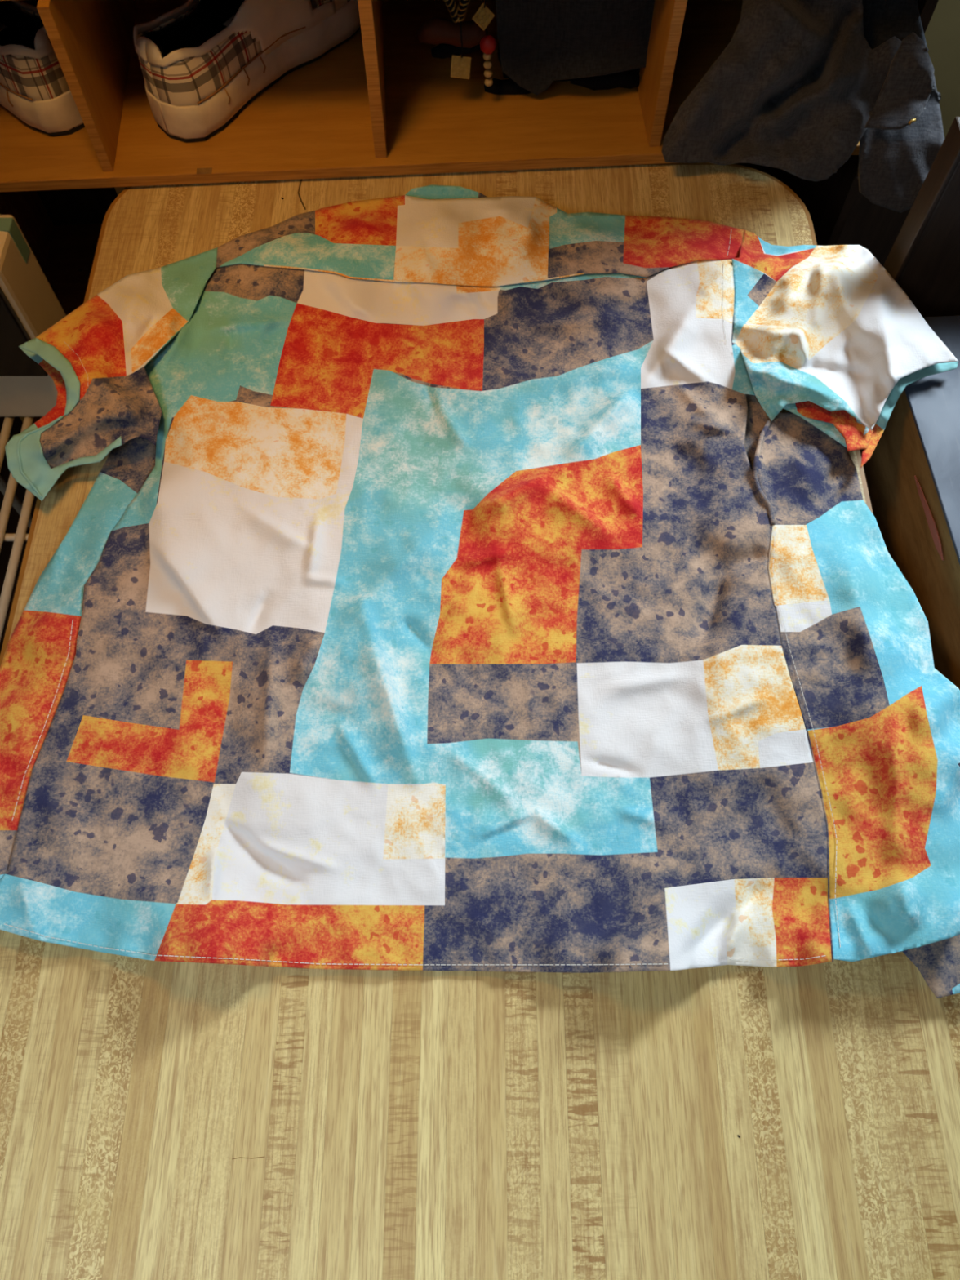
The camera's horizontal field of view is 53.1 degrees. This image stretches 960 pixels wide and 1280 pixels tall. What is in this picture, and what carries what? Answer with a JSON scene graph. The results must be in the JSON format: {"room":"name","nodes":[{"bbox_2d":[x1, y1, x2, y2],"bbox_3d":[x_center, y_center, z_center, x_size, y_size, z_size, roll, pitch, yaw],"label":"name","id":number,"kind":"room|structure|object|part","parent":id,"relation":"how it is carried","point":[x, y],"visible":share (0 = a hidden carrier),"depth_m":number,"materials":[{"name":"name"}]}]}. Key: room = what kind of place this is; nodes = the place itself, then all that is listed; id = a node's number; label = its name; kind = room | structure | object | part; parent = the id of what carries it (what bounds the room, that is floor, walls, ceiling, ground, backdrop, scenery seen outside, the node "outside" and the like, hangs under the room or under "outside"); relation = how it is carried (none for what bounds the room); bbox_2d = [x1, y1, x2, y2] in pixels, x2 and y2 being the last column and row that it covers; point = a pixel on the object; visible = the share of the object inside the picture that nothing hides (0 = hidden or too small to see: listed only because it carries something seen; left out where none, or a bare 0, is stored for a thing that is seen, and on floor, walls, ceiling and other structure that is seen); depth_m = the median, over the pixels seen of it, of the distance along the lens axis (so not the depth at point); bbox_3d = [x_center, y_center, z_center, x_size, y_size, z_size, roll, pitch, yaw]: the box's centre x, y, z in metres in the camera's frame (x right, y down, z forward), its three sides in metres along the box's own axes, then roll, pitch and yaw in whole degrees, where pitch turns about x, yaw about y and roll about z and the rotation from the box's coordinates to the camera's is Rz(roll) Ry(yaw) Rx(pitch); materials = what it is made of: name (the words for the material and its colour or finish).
{"room":"walk-in closet","nodes":[
{"label":"walk-in closet","id":0,"kind":"room"},
{"bbox_2d":[0,416,37,653],"bbox_3d":[0.000,0.358,1.447,3.600,0.040,3.600,0,65,0],"label":"floor","id":1,"kind":"structure","parent":0,"point":[6,548],"depth_m":1.69,"materials":[{"name":"brown wood"}]},
{"bbox_2d":[0,416,35,641],"bbox_3d":[-0.555,-0.011,1.301,0.304,0.541,0.500,0,65,0],"label":"wire rack","id":2,"kind":"object","parent":1,"relation":"on","point":[8,490],"visible":0.09,"depth_m":1.06,"materials":[{"name":"white metal"}]},
{"bbox_3d":[-0.700,-0.227,1.405,0.014,0.540,0.013,0,65,0],"label":"leg","id":3,"kind":"part","parent":2,"relation":"part of","materials":[{"name":"white metal"}]},
{"bbox_2d":[0,214,66,416],"bbox_3d":[-0.561,-0.338,1.035,0.197,0.223,0.087,0,65,0],"label":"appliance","id":4,"kind":"object","parent":2,"relation":"on","point":[29,305],"visible":0.6,"depth_m":1.00,"materials":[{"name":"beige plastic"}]},
{"bbox_3d":[-0.564,-0.320,0.984,0.190,0.136,0.010,0,65,0],"label":"panel","id":5,"kind":"part","parent":4,"relation":"part of","materials":[{"name":"black plastic"}]},
{"bbox_2d":[0,0,938,423],"bbox_3d":[-0.080,-0.654,1.054,1.120,1.540,0.347,-3,65,-2],"label":"cubby shelf","id":6,"kind":"object","parent":1,"relation":"on","point":[378,103],"visible":0.33,"depth_m":1.02,"materials":[{"name":"brown wood"}]},
{"bbox_3d":[-0.632,-0.620,1.038,0.012,1.540,0.340,-3,65,-2],"label":"panel","id":7,"kind":"part","parent":6,"relation":"part of","materials":[{"name":"brown wood"}]},
{"bbox_2d":[0,0,84,136],"bbox_3d":[-0.545,-0.658,1.000,0.319,0.128,0.116,31,68,14],"label":"sneaker","id":8,"kind":"object","parent":6,"relation":"on","point":[34,88],"visible":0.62,"depth_m":0.98,"materials":[{"name":"white rubber"}]},
{"bbox_3d":[-0.465,-0.605,0.980,0.119,0.051,0.081,31,68,14],"label":"heel panel","id":9,"kind":"part","parent":8,"relation":"part of","materials":[{"name":"fabric"}]},
{"bbox_2d":[133,0,360,142],"bbox_3d":[-0.235,-0.674,1.008,0.116,0.128,0.319,34,69,15],"label":"sneaker","id":10,"kind":"object","parent":6,"relation":"on","point":[202,62],"visible":1,"depth_m":0.99,"materials":[{"name":"white leather"}]},
{"bbox_3d":[-0.292,-0.600,0.978,0.081,0.051,0.119,34,69,15],"label":"heel panel","id":11,"kind":"part","parent":10,"relation":"part of","materials":[{"name":"fabric"}]},
{"bbox_3d":[-0.178,-0.743,1.038,0.106,0.066,0.128,34,69,15],"label":"toe panel","id":12,"kind":"part","parent":10,"relation":"part of","materials":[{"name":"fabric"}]},
{"bbox_3d":[-0.110,-0.675,1.401,1.080,0.933,0.006,-3,65,-2],"label":"panel","id":13,"kind":"part","parent":6,"relation":"part of","materials":[{"name":"brown wood"}]},
{"bbox_2d":[416,0,654,95],"bbox_3d":[0.067,-0.677,0.990,0.266,0.181,0.173,0,65,0],"label":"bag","id":14,"kind":"object","parent":6,"relation":"on","point":[593,45],"visible":0.95,"depth_m":0.98,"materials":[{"name":"black fabric"}]},
{"bbox_3d":[-0.031,-0.624,0.933,0.025,0.044,0.008,0,65,0],"label":"striped cord","id":15,"kind":"part","parent":14,"relation":"part of","materials":[{"name":"black fabric"}]},
{"bbox_3d":[-0.029,-0.628,0.994,0.074,0.028,0.023,0,65,0],"label":"leather handle","id":16,"kind":"part","parent":14,"relation":"part of","materials":[{"name":"red leather"}]},
{"bbox_3d":[-0.019,-0.613,0.952,0.003,0.065,0.013,-4,65,-2],"label":"charm cord","id":17,"kind":"part","parent":14,"relation":"part of","materials":[{"name":"black fabric"}]},
{"bbox_3d":[-0.014,-0.624,0.933,0.021,0.043,0.008,0,65,0],"label":"striped cord","id":18,"kind":"part","parent":14,"relation":"part of","materials":[{"name":"black fabric"}]},
{"bbox_2d":[662,0,944,213],"bbox_3d":[0.331,-0.561,0.960,0.293,0.203,0.144,0,65,0],"label":"jacket","id":19,"kind":"object","parent":6,"relation":"on","point":[797,86],"visible":0.98,"depth_m":0.95,"materials":[{"name":"blue fabric"}]},
{"bbox_3d":[0.432,-0.574,1.359,0.012,0.921,0.280,-3,65,-2],"label":"panel","id":20,"kind":"part","parent":6,"relation":"part of","materials":[{"name":"brown wood"}]},
{"bbox_2d":[0,162,959,1279],"bbox_3d":[-0.023,0.219,1.081,0.724,0.741,1.255,0,65,0],"label":"table","id":21,"kind":"object","parent":1,"relation":"on","point":[159,1120],"visible":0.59,"depth_m":0.63,"materials":[{"name":"laminate"}]},
{"bbox_2d":[0,184,959,998],"bbox_3d":[-0.005,-0.122,0.795,0.884,0.068,0.791,0,65,0],"label":"shirt","id":22,"kind":"object","parent":21,"relation":"on","point":[448,578],"visible":1,"depth_m":0.77,"materials":[{"name":"multicoloured fabric"}]},
{"bbox_3d":[-0.350,-0.002,0.766,0.079,0.015,0.436,7,65,3],"label":"panel","id":23,"kind":"part","parent":22,"relation":"part of","materials":[{"name":"multicoloured fabric"}]},
{"bbox_3d":[0.304,0.003,0.742,0.143,0.043,0.469,0,65,0],"label":"panel","id":24,"kind":"part","parent":22,"relation":"part of","materials":[{"name":"multicoloured fabric"}]},
{"bbox_3d":[0.326,0.218,0.659,0.061,0.013,0.047,-19,66,-9],"label":"panel","id":25,"kind":"part","parent":22,"relation":"part of","materials":[{"name":"fabric"}]},
{"bbox_2d":[859,315,959,689],"bbox_3d":[0.597,0.324,1.012,0.402,0.775,1.024,-3,65,-1],"label":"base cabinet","id":26,"kind":"object","parent":1,"relation":"on","point":[912,473],"visible":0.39,"depth_m":0.83,"materials":[{"name":"wood"}]},
{"bbox_2d":[883,116,959,317],"bbox_3d":[0.598,-0.223,1.198,0.409,0.910,0.032,0,65,0],"label":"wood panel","id":27,"kind":"object","parent":1,"relation":"on","point":[923,260],"visible":0.14,"depth_m":0.88,"materials":[{"name":"brown wood"}]},
{"bbox_3d":[0.600,-0.221,1.197,0.404,0.910,0.026,0,65,0],"label":"panel","id":28,"kind":"part","parent":27,"relation":"part of","materials":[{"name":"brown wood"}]},
{"bbox_2d":[924,0,959,138],"bbox_3d":[0.000,-1.124,0.802,3.600,2.400,0.060,0,65,0],"label":"wall","id":29,"kind":"structure","parent":0,"point":[942,33],"depth_m":1.35,"materials":[{"name":"beige paint"}]},
{"bbox_2d":[836,191,911,266],"bbox_3d":[0.000,-0.694,1.616,3.600,0.320,0.014,0,65,0],"label":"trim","id":30,"kind":"structure","parent":29,"relation":"attached to","point":[875,228],"depth_m":1.61,"materials":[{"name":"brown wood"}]}
]}

